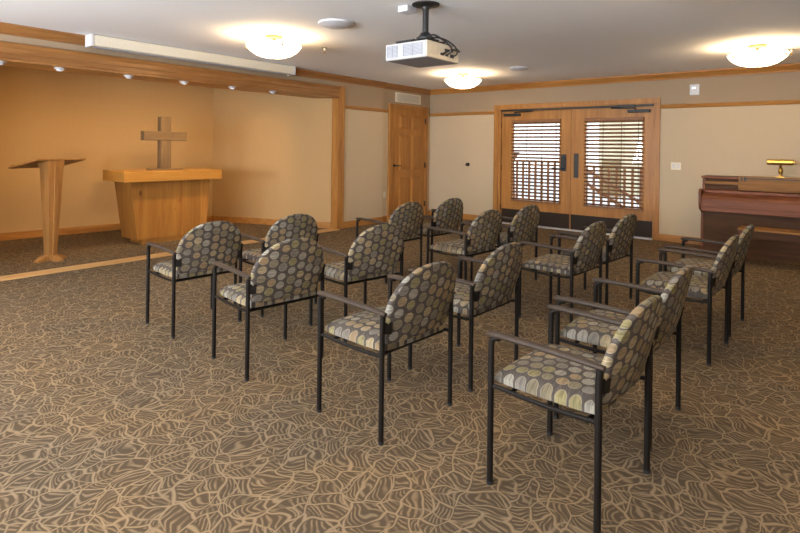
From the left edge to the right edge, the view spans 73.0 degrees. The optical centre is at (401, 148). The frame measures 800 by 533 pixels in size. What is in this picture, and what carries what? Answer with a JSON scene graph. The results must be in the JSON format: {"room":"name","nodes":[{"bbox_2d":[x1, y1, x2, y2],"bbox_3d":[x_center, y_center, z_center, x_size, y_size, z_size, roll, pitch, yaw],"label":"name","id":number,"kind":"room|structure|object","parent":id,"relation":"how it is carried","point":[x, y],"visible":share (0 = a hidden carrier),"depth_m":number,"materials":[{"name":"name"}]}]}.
{"room":"house of worship","nodes":[
{"label":"house of worship","id":0,"kind":"room"},
{"bbox_2d":[0,66,213,232],"bbox_3d":[-5.561,0.021,8.857,0.120,2.790,5.132,1,0,45],"label":"wall","id":1,"kind":"structure","parent":0,"point":[45,114],"depth_m":9.04,"materials":[{"name":"beige paint"}]},
{"bbox_2d":[0,215,211,240],"bbox_3d":[-5.529,1.359,8.810,0.016,0.115,5.132,1,0,45],"label":"baseboard","id":2,"kind":"structure","parent":1,"relation":"attached to","point":[106,227],"depth_m":8.87,"materials":[{"name":"brown wood"}]},
{"bbox_2d":[0,34,429,221],"bbox_3d":[-3.513,0.047,7.303,0.460,2.790,12.600,1,0,39],"label":"wall","id":3,"kind":"structure","parent":0,"point":[366,132],"depth_m":10.29,"materials":[{"name":"beige paint"}]},
{"bbox_2d":[54,67,65,71],"bbox_3d":[-4.049,-0.934,6.408,0.124,0.056,0.124,1,0,39],"label":"spot lamp","id":4,"kind":"object","parent":3,"relation":"attached to","point":[60,69],"visible":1,"depth_m":6.38,"materials":[{"name":"white plastic"}]},
{"bbox_2d":[0,41,340,98],"bbox_3d":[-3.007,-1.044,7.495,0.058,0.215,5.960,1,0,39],"label":"trim","id":5,"kind":"structure","parent":3,"relation":"attached to","point":[9,51],"depth_m":7.10,"materials":[{"name":"brown wood"}]},
{"bbox_2d":[0,22,430,94],"bbox_3d":[-3.302,-1.288,7.145,0.110,0.115,12.600,1,0,39],"label":"trim","id":6,"kind":"structure","parent":3,"relation":"attached to","point":[5,28],"depth_m":6.48,"materials":[{"name":"brown wood"}]},
{"bbox_2d":[331,86,344,228],"bbox_3d":[-1.164,0.172,9.906,0.172,2.600,0.155,1,0,39],"label":"trim","id":7,"kind":"structure","parent":3,"relation":"attached to","point":[338,104],"depth_m":9.86,"materials":[{"name":"brown wood"}]},
{"bbox_2d":[343,216,386,227],"bbox_3d":[-3.814,1.381,6.605,0.051,0.115,11.160,1,0,39],"label":"baseboard","id":8,"kind":"structure","parent":3,"relation":"attached to","point":[347,224],"depth_m":10.33,"materials":[{"name":"brown wood"}]},
{"bbox_2d":[345,105,388,112],"bbox_3d":[-0.653,-0.755,10.437,0.065,0.068,1.300,1,0,39],"label":"trim","id":9,"kind":"structure","parent":3,"relation":"attached to","point":[346,106],"depth_m":10.38,"materials":[{"name":"brown wood"}]},
{"bbox_2d":[387,103,427,220],"bbox_3d":[0.165,0.294,11.434,0.093,2.390,1.305,1,0,39],"label":"door","id":10,"kind":"structure","parent":3,"relation":"in","point":[407,125],"depth_m":11.37,"materials":[{"name":"brown wood"}]},
{"bbox_2d":[395,92,420,104],"bbox_3d":[0.149,-1.051,11.451,0.021,0.200,0.860,1,0,39],"label":"air vent","id":11,"kind":"object","parent":3,"relation":"in","point":[399,97],"visible":1,"depth_m":11.42,"materials":[{"name":"beige plastic"}]},
{"bbox_2d":[212,88,331,227],"bbox_3d":[-2.482,0.060,10.327,2.548,2.790,0.120,1,0,17],"label":"wall","id":12,"kind":"structure","parent":0,"point":[273,152],"depth_m":10.26,"materials":[{"name":"beige paint"}]},
{"bbox_2d":[212,215,330,227],"bbox_3d":[-2.519,1.398,10.262,2.548,0.115,0.016,1,0,17],"label":"baseboard","id":13,"kind":"structure","parent":12,"relation":"attached to","point":[247,220],"depth_m":10.36,"materials":[{"name":"brown wood"}]},
{"bbox_2d":[0,171,799,532],"bbox_3d":[8.386,1.769,16.808,22.000,0.350,42.800,1,0,39],"label":"floor","id":14,"kind":"structure","parent":0,"point":[110,422],"depth_m":2.99,"materials":[{"name":"carpet"}]},
{"bbox_2d":[8,158,85,262],"bbox_3d":[-4.560,0.779,7.023,0.614,1.299,0.680,1,0,20],"label":"lectern","id":15,"kind":"object","parent":14,"relation":"on","point":[51,170],"visible":1,"depth_m":6.85,"materials":[{"name":"brown wood"}]},
{"bbox_2d":[103,168,221,244],"bbox_3d":[-3.731,0.890,8.504,0.720,1.100,1.560,1,0,39],"label":"altar table","id":16,"kind":"object","parent":14,"relation":"on","point":[155,206],"visible":0.87,"depth_m":8.23,"materials":[{"name":"brown wood"}]},
{"bbox_2d":[141,117,186,169],"bbox_3d":[-3.730,-0.075,8.491,0.200,0.830,0.685,1,0,39],"label":"wooden cross","id":17,"kind":"object","parent":16,"relation":"on","point":[163,136],"visible":1,"depth_m":8.44,"materials":[{"name":"brown wood"}]},
{"bbox_2d":[0,228,339,280],"bbox_3d":[-3.032,1.444,7.558,0.230,0.010,5.825,1,0,39],"label":"trim","id":18,"kind":"structure","parent":14,"relation":"on","point":[130,259],"depth_m":6.59,"materials":[{"name":"brown wood"}]},
{"bbox_2d":[145,221,243,338],"bbox_3d":[-1.702,1.022,4.506,0.624,0.887,0.610,1,0,43],"label":"armchair","id":19,"kind":"object","parent":14,"relation":"on","point":[220,241],"visible":0.84,"depth_m":4.31,"materials":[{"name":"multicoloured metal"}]},
{"bbox_2d":[211,238,325,381],"bbox_3d":[-0.901,1.032,3.763,0.610,0.887,0.624,1,0,-43],"label":"armchair","id":20,"kind":"object","parent":14,"relation":"on","point":[289,271],"visible":0.96,"depth_m":3.57,"materials":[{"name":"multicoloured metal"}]},
{"bbox_2d":[233,214,318,316],"bbox_3d":[-1.148,1.029,5.061,0.610,0.887,0.624,1,0,-45],"label":"armchair","id":21,"kind":"object","parent":14,"relation":"on","point":[293,226],"visible":0.46,"depth_m":4.85,"materials":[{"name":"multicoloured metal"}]},
{"bbox_2d":[309,224,404,341],"bbox_3d":[-0.344,1.039,4.471,0.610,0.887,0.624,1,0,-42],"label":"armchair","id":22,"kind":"object","parent":14,"relation":"on","point":[376,253],"visible":0.88,"depth_m":4.26,"materials":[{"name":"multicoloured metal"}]},
{"bbox_2d":[316,261,455,445],"bbox_3d":[-0.052,1.043,3.051,0.624,0.887,0.610,1,0,42],"label":"armchair","id":23,"kind":"object","parent":14,"relation":"on","point":[417,310],"visible":1,"depth_m":2.87,"materials":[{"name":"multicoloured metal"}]},
{"bbox_2d":[356,202,423,283],"bbox_3d":[-0.107,1.042,6.256,0.624,0.887,0.610,1,0,44],"label":"armchair","id":24,"kind":"object","parent":14,"relation":"on","point":[408,217],"visible":0.57,"depth_m":6.09,"materials":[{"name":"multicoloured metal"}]},
{"bbox_2d":[403,198,462,262],"bbox_3d":[0.421,1.049,6.818,0.624,0.887,0.610,1,0,44],"label":"armchair","id":25,"kind":"object","parent":14,"relation":"on","point":[449,214],"visible":0.57,"depth_m":6.59,"materials":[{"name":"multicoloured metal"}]},
{"bbox_2d":[426,209,501,279],"bbox_3d":[0.679,1.052,5.593,0.624,0.887,0.610,1,0,44],"label":"armchair","id":26,"kind":"object","parent":14,"relation":"on","point":[483,233],"visible":0.82,"depth_m":5.41,"materials":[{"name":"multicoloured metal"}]},
{"bbox_2d":[408,242,522,391],"bbox_3d":[0.467,1.050,3.667,0.624,0.887,0.610,1,0,41],"label":"armchair","id":27,"kind":"object","parent":14,"relation":"on","point":[495,282],"visible":0.79,"depth_m":3.45,"materials":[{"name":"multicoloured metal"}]},
{"bbox_2d":[470,205,539,280],"bbox_3d":[1.202,1.059,6.111,0.624,0.887,0.610,1,0,44],"label":"armchair","id":28,"kind":"object","parent":14,"relation":"on","point":[524,225],"visible":0.53,"depth_m":5.90,"materials":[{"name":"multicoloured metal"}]},
{"bbox_2d":[514,152,519,196],"bbox_3d":[3.088,0.826,15.203,0.480,1.440,0.480,1,0,39],"label":"planter","id":29,"kind":"object","parent":14,"relation":"on","point":[514,152],"visible":0.05,"depth_m":15.12,"materials":[{"name":"white"}]},
{"bbox_2d":[516,160,555,199],"bbox_3d":[2.671,0.881,12.833,2.950,1.320,0.090,1,0,39],"label":"deck railing","id":30,"kind":"object","parent":14,"relation":"on","point":[533,160],"visible":0.09,"depth_m":12.48,"materials":[{"name":"brown wood"}]},
{"bbox_2d":[518,221,605,322],"bbox_3d":[1.454,1.062,4.792,0.624,0.887,0.610,1,0,43],"label":"armchair","id":31,"kind":"object","parent":14,"relation":"on","point":[587,251],"visible":0.91,"depth_m":4.62,"materials":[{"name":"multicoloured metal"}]},
{"bbox_2d":[486,295,662,532],"bbox_3d":[0.802,1.054,2.419,0.624,0.887,0.610,1,0,42],"label":"armchair","id":32,"kind":"object","parent":14,"relation":"on","point":[577,379],"visible":1,"depth_m":2.26,"materials":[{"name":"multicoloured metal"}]},
{"bbox_2d":[557,214,636,304],"bbox_3d":[1.971,1.069,5.365,0.624,0.887,0.610,1,0,44],"label":"armchair","id":33,"kind":"object","parent":14,"relation":"on","point":[620,240],"visible":0.62,"depth_m":5.15,"materials":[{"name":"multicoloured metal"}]},
{"bbox_2d":[588,171,638,207],"bbox_3d":[4.816,0.993,11.857,1.690,1.150,0.090,1,0,39],"label":"stair railing","id":34,"kind":"object","parent":14,"relation":"on","point":[588,171],"visible":0.05,"depth_m":11.98,"materials":[{"name":"brown wood"}]},
{"bbox_2d":[586,165,641,207],"bbox_3d":[4.879,0.949,11.032,2.550,1.240,0.090,1,0,39],"label":"deck railing","id":35,"kind":"object","parent":14,"relation":"on","point":[586,165],"visible":0.1,"depth_m":11.32,"materials":[{"name":"brown wood"}]},
{"bbox_2d":[598,122,641,196],"bbox_3d":[7.748,-0.595,18.837,1.000,4.400,3.100,1,0,39],"label":"outbuilding","id":36,"kind":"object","parent":14,"relation":"on","point":[615,122],"visible":0.1,"depth_m":17.94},
{"bbox_2d":[553,265,693,451],"bbox_3d":[1.268,1.060,3.030,0.624,0.887,0.610,1,0,40],"label":"armchair","id":37,"kind":"object","parent":14,"relation":"on","point":[583,329],"visible":0.61,"depth_m":2.92,"materials":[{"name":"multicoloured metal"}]},
{"bbox_2d":[635,235,738,365],"bbox_3d":[2.190,1.071,4.110,0.624,0.887,0.610,1,0,42],"label":"armchair","id":38,"kind":"object","parent":14,"relation":"on","point":[705,288],"visible":0.83,"depth_m":3.92,"materials":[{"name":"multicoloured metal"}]},
{"bbox_2d":[663,224,753,336],"bbox_3d":[2.686,1.078,4.699,0.624,0.887,0.610,1,0,41],"label":"armchair","id":39,"kind":"object","parent":14,"relation":"on","point":[745,237],"visible":0.59,"depth_m":4.56,"materials":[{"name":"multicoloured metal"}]},
{"bbox_2d":[698,175,799,263],"bbox_3d":[5.115,0.977,7.642,1.544,1.150,0.665,1,0,39],"label":"upright piano","id":40,"kind":"object","parent":14,"relation":"on","point":[725,203],"visible":0.96,"depth_m":7.57,"materials":[{"name":"brown wood"}]},
{"bbox_2d":[767,159,795,177],"bbox_3d":[5.384,0.293,7.652,0.342,0.265,0.210,1,0,39],"label":"lamp","id":41,"kind":"object","parent":40,"relation":"on","point":[779,162],"visible":0.88,"depth_m":7.62,"materials":[{"name":"gold metal"}]},
{"bbox_2d":[737,225,799,259],"bbox_3d":[4.939,1.309,7.037,0.940,0.482,0.350,1,0,39],"label":"piano bench","id":42,"kind":"object","parent":14,"relation":"on","point":[776,234],"visible":0.75,"depth_m":6.98,"materials":[{"name":"brown wood"}]},
{"bbox_2d":[0,0,799,89],"bbox_3d":[-1.224,-1.369,5.451,13.800,0.100,13.000,1,0,39],"label":"ceiling","id":43,"kind":"structure","parent":0,"point":[556,39],"depth_m":5.93,"materials":[{"name":"white paint"}]},
{"bbox_2d":[85,34,295,75],"bbox_3d":[-2.745,-1.253,7.594,0.180,0.164,3.070,1,0,39],"label":"projection screen","id":44,"kind":"object","parent":43,"relation":"attached to","point":[91,40],"visible":1,"depth_m":7.24,"materials":[{"name":"white plastic"}]},
{"bbox_2d":[245,34,300,58],"bbox_3d":[-1.505,-1.187,6.375,0.636,0.270,0.636,1,0,39],"label":"ceiling lamp","id":45,"kind":"object","parent":43,"relation":"attached to","point":[271,48],"visible":1,"depth_m":6.20,"materials":[{"name":"beige glass"}]},
{"bbox_2d":[318,19,353,29],"bbox_3d":[-0.665,-1.287,5.489,0.417,0.050,0.412,1,0,39],"label":"smoke detector","id":46,"kind":"object","parent":43,"relation":"attached to","point":[338,24],"visible":1,"depth_m":5.48,"materials":[{"name":"white plastic"}]},
{"bbox_2d":[398,5,416,14],"bbox_3d":[0.053,-1.275,4.989,0.115,0.055,0.140,1,0,39],"label":"junction box","id":47,"kind":"object","parent":43,"relation":"attached to","point":[405,9],"visible":0.96,"depth_m":4.95,"materials":[{"name":"white plastic"}]},
{"bbox_2d":[396,0,444,43],"bbox_3d":[0.183,-1.111,4.885,0.322,0.379,0.335,1,0,39],"label":"mount","id":48,"kind":"object","parent":43,"relation":"attached to","point":[425,5],"visible":0.68,"depth_m":4.84,"materials":[{"name":"black metal"}]},
{"bbox_2d":[386,34,459,67],"bbox_3d":[0.200,-0.898,4.886,0.560,0.245,0.500,1,0,39],"label":"projector","id":49,"kind":"object","parent":48,"relation":"hanging from","point":[421,53],"visible":0.94,"depth_m":4.75,"materials":[{"name":"grey plastic"}]},
{"bbox_2d":[387,45,397,57],"bbox_3d":[-0.081,-0.854,4.795,0.116,0.102,0.005,1,0,39],"label":"grille","id":50,"kind":"object","parent":49,"relation":"attached to","point":[392,50],"depth_m":4.79,"materials":[{"name":"white plastic"}]},
{"bbox_2d":[403,42,422,55],"bbox_3d":[0.095,-0.852,4.652,0.211,0.102,0.005,1,0,39],"label":"grille","id":51,"kind":"object","parent":49,"relation":"attached to","point":[409,48],"depth_m":4.65,"materials":[{"name":"white plastic"}]},
{"bbox_2d":[430,44,436,54],"bbox_3d":[0.274,-0.847,4.636,0.004,0.085,0.098,1,0,39],"label":"vent","id":52,"kind":"object","parent":49,"relation":"attached to","point":[433,47],"depth_m":4.64,"materials":[{"name":"beige plastic"}]},
{"bbox_2d":[444,73,480,88],"bbox_3d":[1.059,-1.155,9.329,0.636,0.270,0.636,1,0,39],"label":"ceiling lamp","id":53,"kind":"object","parent":43,"relation":"attached to","point":[460,83],"visible":1,"depth_m":9.14,"materials":[{"name":"white glass"}]},
{"bbox_2d":[510,66,528,70],"bbox_3d":[1.873,-1.257,8.602,0.300,0.045,0.300,1,0,39],"label":"smoke detector","id":54,"kind":"object","parent":43,"relation":"attached to","point":[517,68],"visible":1,"depth_m":8.51,"materials":[{"name":"white plastic"}]},
{"bbox_2d":[727,43,789,66],"bbox_3d":[4.312,-1.113,6.547,0.636,0.270,0.636,1,0,39],"label":"ceiling lamp","id":55,"kind":"object","parent":43,"relation":"attached to","point":[757,58],"visible":1,"depth_m":6.39,"materials":[{"name":"white glass"}]},
{"bbox_2d":[429,72,799,237],"bbox_3d":[4.375,0.148,9.128,9.740,2.790,0.200,1,0,39],"label":"wall","id":56,"kind":"structure","parent":0,"point":[732,140],"depth_m":8.86,"materials":[{"name":"beige paint"}]},
{"bbox_2d":[500,109,571,228],"bbox_3d":[2.564,0.366,10.482,1.448,2.257,0.136,1,0,39],"label":"door","id":57,"kind":"structure","parent":56,"relation":"in","point":[551,215],"depth_m":10.35,"materials":[{"name":"brown wood"}]},
{"bbox_2d":[510,119,560,203],"bbox_3d":[2.578,0.247,10.459,1.015,1.605,0.049,1,0,39],"label":"window blind","id":58,"kind":"object","parent":57,"relation":"attached to","point":[535,121],"visible":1,"depth_m":10.44,"materials":[{"name":"brown wood"}]},
{"bbox_2d":[428,210,699,244],"bbox_3d":[4.253,1.484,9.074,9.435,0.115,0.016,1,0,39],"label":"baseboard","id":59,"kind":"structure","parent":56,"relation":"attached to","point":[662,237],"depth_m":8.94,"materials":[{"name":"brown wood"}]},
{"bbox_2d":[493,98,660,239],"bbox_3d":[3.146,0.335,10.088,3.145,2.385,0.182,1,0,39],"label":"trim","id":60,"kind":"structure","parent":56,"relation":"attached to","point":[497,156],"depth_m":9.82,"materials":[{"name":"brown wood"}]},
{"bbox_2d":[502,222,651,239],"bbox_3d":[3.140,1.516,10.056,2.890,0.022,0.200,1,0,39],"label":"threshold","id":61,"kind":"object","parent":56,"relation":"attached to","point":[638,237],"depth_m":10.00,"materials":[{"name":"metal"}]},
{"bbox_2d":[501,104,653,111],"bbox_3d":[3.119,-0.740,9.995,2.886,0.043,0.042,1,0,39],"label":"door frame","id":62,"kind":"structure","parent":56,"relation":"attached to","point":[631,105],"depth_m":9.82,"materials":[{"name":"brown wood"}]},
{"bbox_2d":[570,106,653,237],"bbox_3d":[3.697,0.381,9.571,1.448,2.257,0.116,1,0,39],"label":"door","id":63,"kind":"structure","parent":56,"relation":"in","point":[581,216],"depth_m":9.61,"materials":[{"name":"brown wood"}]},
{"bbox_2d":[583,117,643,210],"bbox_3d":[3.720,0.262,9.528,1.020,1.605,0.049,1,0,39],"label":"window blind","id":64,"kind":"object","parent":63,"relation":"attached to","point":[613,119],"visible":1,"depth_m":9.51,"materials":[{"name":"brown wood"}]},
{"bbox_2d":[429,99,799,116],"bbox_3d":[4.276,-0.693,9.069,9.435,0.068,0.030,1,0,39],"label":"trim","id":65,"kind":"structure","parent":56,"relation":"attached to","point":[774,102],"depth_m":8.58,"materials":[{"name":"brown wood"}]},
{"bbox_2d":[430,63,799,94],"bbox_3d":[4.269,-1.191,9.051,9.435,0.115,0.075,1,0,39],"label":"trim","id":66,"kind":"structure","parent":56,"relation":"attached to","point":[794,67],"depth_m":9.26,"materials":[{"name":"brown wood"}]},
{"bbox_2d":[671,162,680,169],"bbox_3d":[4.507,0.294,8.881,0.150,0.120,0.014,1,0,39],"label":"light switch","id":67,"kind":"object","parent":56,"relation":"attached to","point":[674,165],"visible":1,"depth_m":8.88,"materials":[{"name":"beige plastic"}]},
{"bbox_2d":[690,84,699,94],"bbox_3d":[4.719,-0.943,8.701,0.140,0.170,0.045,1,0,39],"label":"fire alarm","id":68,"kind":"object","parent":56,"relation":"attached to","point":[694,88],"visible":1,"depth_m":8.69,"materials":[{"name":"white plastic"}]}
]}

